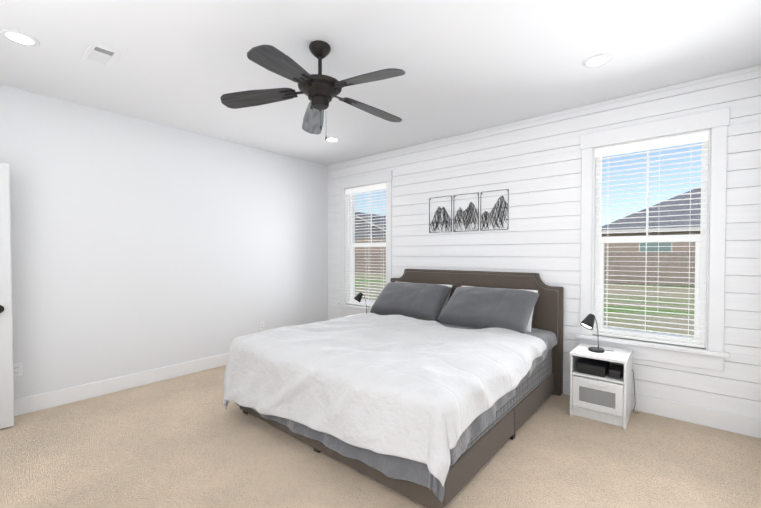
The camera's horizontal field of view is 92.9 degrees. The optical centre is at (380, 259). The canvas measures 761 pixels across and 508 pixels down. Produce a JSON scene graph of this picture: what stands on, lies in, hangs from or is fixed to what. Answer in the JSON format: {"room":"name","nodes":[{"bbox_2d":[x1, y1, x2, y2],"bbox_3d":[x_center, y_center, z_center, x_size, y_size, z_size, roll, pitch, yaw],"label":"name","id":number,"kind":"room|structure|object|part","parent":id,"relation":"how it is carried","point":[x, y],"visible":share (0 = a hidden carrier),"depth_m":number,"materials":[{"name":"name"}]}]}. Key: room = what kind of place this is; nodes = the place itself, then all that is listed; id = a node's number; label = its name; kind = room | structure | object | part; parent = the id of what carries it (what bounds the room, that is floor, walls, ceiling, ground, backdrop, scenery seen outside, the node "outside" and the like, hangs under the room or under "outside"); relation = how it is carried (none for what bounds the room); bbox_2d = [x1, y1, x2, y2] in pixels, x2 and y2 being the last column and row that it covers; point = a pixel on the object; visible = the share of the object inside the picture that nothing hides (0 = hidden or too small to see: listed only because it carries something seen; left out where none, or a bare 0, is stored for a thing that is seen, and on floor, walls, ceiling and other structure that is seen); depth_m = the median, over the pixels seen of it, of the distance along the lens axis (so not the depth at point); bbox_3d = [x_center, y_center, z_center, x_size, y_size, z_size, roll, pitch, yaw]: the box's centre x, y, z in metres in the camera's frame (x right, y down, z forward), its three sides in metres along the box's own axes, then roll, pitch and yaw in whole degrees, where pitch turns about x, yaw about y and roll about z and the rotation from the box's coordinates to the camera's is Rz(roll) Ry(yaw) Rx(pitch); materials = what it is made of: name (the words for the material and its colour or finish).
{"room":"bedroom","nodes":[
{"label":"bedroom","id":0,"kind":"room"},
{"bbox_2d":[0,85,328,399],"bbox_3d":[-2.283,-0.077,4.018,0.150,2.720,4.770,1,1,40],"label":"wall","id":1,"kind":"structure","parent":0,"point":[138,245],"depth_m":3.71,"materials":[{"name":"white paint"}]},
{"bbox_2d":[13,363,21,377],"bbox_3d":[-3.033,0.920,3.013,0.008,0.116,0.072,1,1,40],"label":"electrical outlet","id":2,"kind":"object","parent":1,"relation":"attached to","point":[17,369],"visible":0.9,"depth_m":3.02,"materials":[{"name":"white paint"}]},
{"bbox_2d":[14,353,228,416],"bbox_3d":[-2.240,1.214,3.962,0.014,0.140,4.405,1,1,40],"label":"baseboard","id":3,"kind":"structure","parent":1,"relation":"attached to","point":[34,403],"depth_m":3.51,"materials":[{"name":"white paint"}]},
{"bbox_2d":[259,321,263,330],"bbox_3d":[-1.564,0.870,4.769,0.008,0.116,0.072,1,1,40],"label":"electrical outlet","id":4,"kind":"object","parent":1,"relation":"attached to","point":[261,325],"visible":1,"depth_m":4.76,"materials":[{"name":"white paint"}]},
{"bbox_2d":[0,365,760,507],"bbox_3d":[-0.407,1.370,2.442,5.380,0.120,5.020,1,1,40],"label":"floor","id":5,"kind":"structure","parent":0,"point":[187,441],"depth_m":2.33,"materials":[{"name":"carpet"}]},
{"bbox_2d":[223,269,563,507],"bbox_3d":[0.197,0.716,3.248,2.222,1.160,2.366,1,1,40],"label":"bed","id":6,"kind":"object","parent":5,"relation":"on","point":[429,388],"visible":1,"depth_m":2.45,"materials":[{"name":"fabric"}]},
{"bbox_2d":[223,313,546,486],"bbox_3d":[-0.001,0.921,3.016,2.234,0.688,1.764,1,1,40],"label":"comforter","id":7,"kind":"object","parent":6,"relation":"on","point":[397,399],"depth_m":2.30,"materials":[{"name":"white fabric"}]},
{"bbox_2d":[370,282,451,320],"bbox_3d":[0.327,0.452,4.076,0.890,0.238,0.500,1,41,38],"label":"pillow","id":8,"kind":"object","parent":6,"relation":"on","point":[421,301],"depth_m":3.93,"materials":[{"name":"grey fabric"}]},
{"bbox_2d":[404,282,452,318],"bbox_3d":[0.434,0.471,4.260,0.840,0.460,0.174,1,-27,40],"label":"pillow","id":9,"kind":"object","parent":6,"relation":"on","point":[439,283],"depth_m":4.15,"materials":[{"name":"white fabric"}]},
{"bbox_3d":[0.943,0.701,4.109,2.060,1.160,0.088,1,1,40],"label":"headboard","id":10,"kind":"part","parent":6,"relation":"part of","materials":[{"name":"fabric"}]},
{"bbox_2d":[439,287,538,333],"bbox_3d":[1.024,0.461,3.492,0.890,0.246,0.500,1,41,42],"label":"pillow","id":11,"kind":"object","parent":6,"relation":"on","point":[501,309],"depth_m":3.35,"materials":[{"name":"grey fabric"}]},
{"bbox_2d":[461,286,537,331],"bbox_3d":[1.141,0.482,3.671,0.840,0.460,0.175,1,-27,40],"label":"pillow","id":12,"kind":"object","parent":6,"relation":"on","point":[528,329],"depth_m":3.56,"materials":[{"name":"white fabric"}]},
{"bbox_3d":[0.232,0.893,3.261,1.926,0.405,2.110,1,1,40],"label":"mattress","id":13,"kind":"part","parent":6,"relation":"part of","materials":[{"name":"grey fabric"}]},
{"bbox_2d":[570,343,638,429],"bbox_3d":[1.876,1.035,3.032,0.444,0.530,0.426,1,1,40],"label":"nightstand","id":14,"kind":"object","parent":5,"relation":"on","point":[600,387],"visible":1,"depth_m":2.92,"materials":[{"name":"white laminate"}]},
{"bbox_2d":[580,314,611,352],"bbox_3d":[1.810,0.610,3.033,0.230,0.318,0.218,1,1,40],"label":"lamp","id":15,"kind":"object","parent":14,"relation":"on","point":[587,322],"visible":1,"depth_m":3.02,"materials":[{"name":"grey metal"}]},
{"bbox_3d":[1.731,0.519,3.031,0.108,0.136,0.119,1,1,40],"label":"lamp shade","id":16,"kind":"part","parent":15,"relation":"part of","materials":[{"name":"grey metal"}]},
{"bbox_3d":[1.736,1.099,2.904,0.260,0.129,0.005,1,1,40],"label":"panel","id":17,"kind":"part","parent":14,"relation":"part of","materials":[{"name":"grey glass"}]},
{"bbox_3d":[1.731,1.087,2.898,0.352,0.246,0.033,1,1,40],"label":"drawer","id":18,"kind":"part","parent":14,"relation":"part of","materials":[{"name":"white laminate"}]},
{"bbox_3d":[-0.199,1.005,4.767,0.394,0.530,0.426,1,1,40],"label":"nightstand","id":19,"kind":"object","parent":5,"relation":"on","visible":0},
{"bbox_2d":[354,292,366,313],"bbox_3d":[-0.218,0.581,4.723,0.243,0.318,0.203,1,1,40],"label":"lamp","id":20,"kind":"object","parent":19,"relation":"on","point":[358,297],"visible":0.65,"depth_m":4.71,"materials":[{"name":"grey metal"}]},
{"bbox_3d":[-0.296,0.490,4.731,0.112,0.136,0.116,1,1,40],"label":"lamp shade","id":21,"kind":"part","parent":20,"relation":"part of","materials":[{"name":"grey metal"}]},
{"bbox_2d":[0,0,760,164],"bbox_3d":[-0.407,-1.470,2.393,5.380,0.120,5.020,1,1,40],"label":"ceiling","id":22,"kind":"structure","parent":0,"point":[467,66],"depth_m":2.52,"materials":[{"name":"white paint"}]},
{"bbox_2d":[0,29,39,46],"bbox_3d":[-2.287,-1.406,2.297,0.184,0.004,0.184,1,1,40],"label":"recessed light","id":23,"kind":"object","parent":22,"relation":"in","point":[18,37],"visible":1,"depth_m":2.29,"materials":[{"name":"white paint"}]},
{"bbox_2d":[80,42,120,67],"bbox_3d":[-1.928,-1.406,2.493,0.310,0.010,0.160,1,1,40],"label":"ceiling vent","id":24,"kind":"object","parent":22,"relation":"in","point":[99,54],"visible":1,"depth_m":2.48,"materials":[{"name":"white paint"}]},
{"bbox_2d":[220,40,404,139],"bbox_3d":[-0.358,-1.094,2.367,1.224,0.629,1.258,1,1,40],"label":"fan","id":25,"kind":"object","parent":22,"relation":"hanging from","point":[320,90],"visible":1,"depth_m":2.34,"materials":[{"name":"black wood"}]},
{"bbox_3d":[-0.817,-1.079,2.407,0.490,0.007,0.156,-7,-10,2],"label":"blade","id":26,"kind":"part","parent":25,"relation":"part of","materials":[{"name":"black wood"}]},
{"bbox_3d":[-0.542,-1.072,2.001,0.156,0.007,0.490,-11,4,21],"label":"blade","id":27,"kind":"part","parent":25,"relation":"part of","materials":[{"name":"black wood"}]},
{"label":"blade","id":28,"kind":"part","parent":25,"relation":"part of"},
{"bbox_3d":[-0.070,-1.074,2.137,0.490,0.007,0.156,10,18,37],"label":"blade","id":29,"kind":"part","parent":25,"relation":"part of","materials":[{"name":"grey wood"}]},
{"label":"blade","id":30,"kind":"part","parent":25,"relation":"part of","materials":[{"name":"grey wood"}]},
{"bbox_2d":[324,137,339,141],"bbox_3d":[-0.581,-1.440,4.338,0.184,0.004,0.184,1,1,40],"label":"recessed light","id":31,"kind":"object","parent":22,"relation":"in","point":[331,139],"visible":0.94,"depth_m":4.33,"materials":[{"name":"white paint"}]},
{"bbox_2d":[582,54,611,67],"bbox_3d":[1.536,-1.410,2.568,0.184,0.004,0.184,1,1,40],"label":"recessed light","id":32,"kind":"object","parent":22,"relation":"in","point":[598,60],"visible":1,"depth_m":2.56,"materials":[{"name":"white paint"}]},
{"bbox_2d":[328,70,760,418],"bbox_3d":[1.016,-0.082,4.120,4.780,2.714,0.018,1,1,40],"label":"wall","id":33,"kind":"structure","parent":0,"point":[532,158],"depth_m":3.51,"materials":[{"name":"paint"}]},
{"bbox_2d":[337,170,391,314],"bbox_3d":[-0.190,-0.190,5.186,1.040,2.005,0.220,1,1,40],"label":"window","id":34,"kind":"structure","parent":33,"relation":"in","point":[354,245],"depth_m":5.36,"materials":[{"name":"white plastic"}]},
{"bbox_2d":[346,183,385,306],"bbox_3d":[-0.198,-0.193,5.176,0.772,1.703,0.076,1,1,40],"label":"window blinds","id":35,"kind":"object","parent":34,"relation":"attached to","point":[360,190],"visible":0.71,"depth_m":5.15,"materials":[{"name":"white plastic"}]},
{"bbox_2d":[429,189,508,232],"bbox_3d":[0.974,-0.539,4.125,0.976,0.425,0.015,1,1,40],"label":"wall art","id":36,"kind":"object","parent":33,"relation":"attached to","point":[466,219],"visible":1,"depth_m":4.08,"materials":[{"name":"black metal"}]},
{"bbox_2d":[327,65,760,167],"bbox_3d":[1.006,-1.421,4.085,4.780,0.034,0.012,1,1,40],"label":"crown molding","id":37,"kind":"structure","parent":33,"relation":"attached to","point":[702,80],"depth_m":3.35,"materials":[{"name":"white paint"}]},
{"bbox_2d":[575,107,729,371],"bbox_3d":[2.288,-0.154,3.115,1.040,2.005,0.220,1,1,40],"label":"window","id":38,"kind":"structure","parent":33,"relation":"in","point":[701,244],"depth_m":2.96,"materials":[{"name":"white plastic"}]},
{"bbox_2d":[594,131,708,347],"bbox_3d":[2.280,-0.157,3.105,0.772,1.703,0.076,1,1,40],"label":"window blinds","id":39,"kind":"object","parent":38,"relation":"attached to","point":[692,138],"visible":0.96,"depth_m":3.08,"materials":[{"name":"white plastic"}]},
{"bbox_2d":[562,379,760,438],"bbox_3d":[1.005,1.211,4.130,4.780,0.140,0.014,1,1,40],"label":"baseboard","id":40,"kind":"structure","parent":33,"relation":"attached to","point":[735,423],"depth_m":2.87,"materials":[{"name":"white paint"}]},
{"label":"outside","id":41,"kind":"structure","parent":0,"visible":0},
{"bbox_2d":[355,272,694,336],"bbox_3d":[9.169,1.450,17.627,180.000,0.001,120.000,1,1,40],"label":"lawn","id":42,"kind":"structure","parent":41,"point":[364,277],"depth_m":13.00,"materials":[{"name":"green plant"}]},
{"bbox_2d":[355,212,385,251],"bbox_3d":[1.208,-2.145,43.907,14.500,6.290,14.600,1,1,40],"label":"house","id":43,"kind":"structure","parent":42,"relation":"on","point":[363,233],"depth_m":37.20,"materials":[{"name":"brick"}]},
{"bbox_2d":[355,252,694,286],"bbox_3d":[10.898,0.426,23.537,85.051,1.845,0.110,1,1,40],"label":"fence","id":44,"kind":"object","parent":42,"relation":"on","point":[362,266],"depth_m":20.31,"materials":[{"name":"brown wood"}]},
{"bbox_2d":[601,188,700,281],"bbox_3d":[24.157,-1.755,22.249,17.900,6.250,10.900,1,1,40],"label":"house","id":45,"kind":"structure","parent":42,"relation":"on","point":[639,246],"depth_m":22.52,"materials":[{"name":"brick"}]},
{"bbox_3d":[-1.873,-0.020,0.665,5.080,2.720,0.150,1,1,40],"label":"wall","id":46,"kind":"structure","parent":0,"visible":0},
{"bbox_2d":[0,163,13,428],"bbox_3d":[-3.188,0.282,2.561,0.817,2.028,0.035,-1,1,-37],"label":"door","id":47,"kind":"structure","parent":46,"relation":"in","point":[6,382],"depth_m":2.78,"materials":[{"name":"white paint"}]}
]}

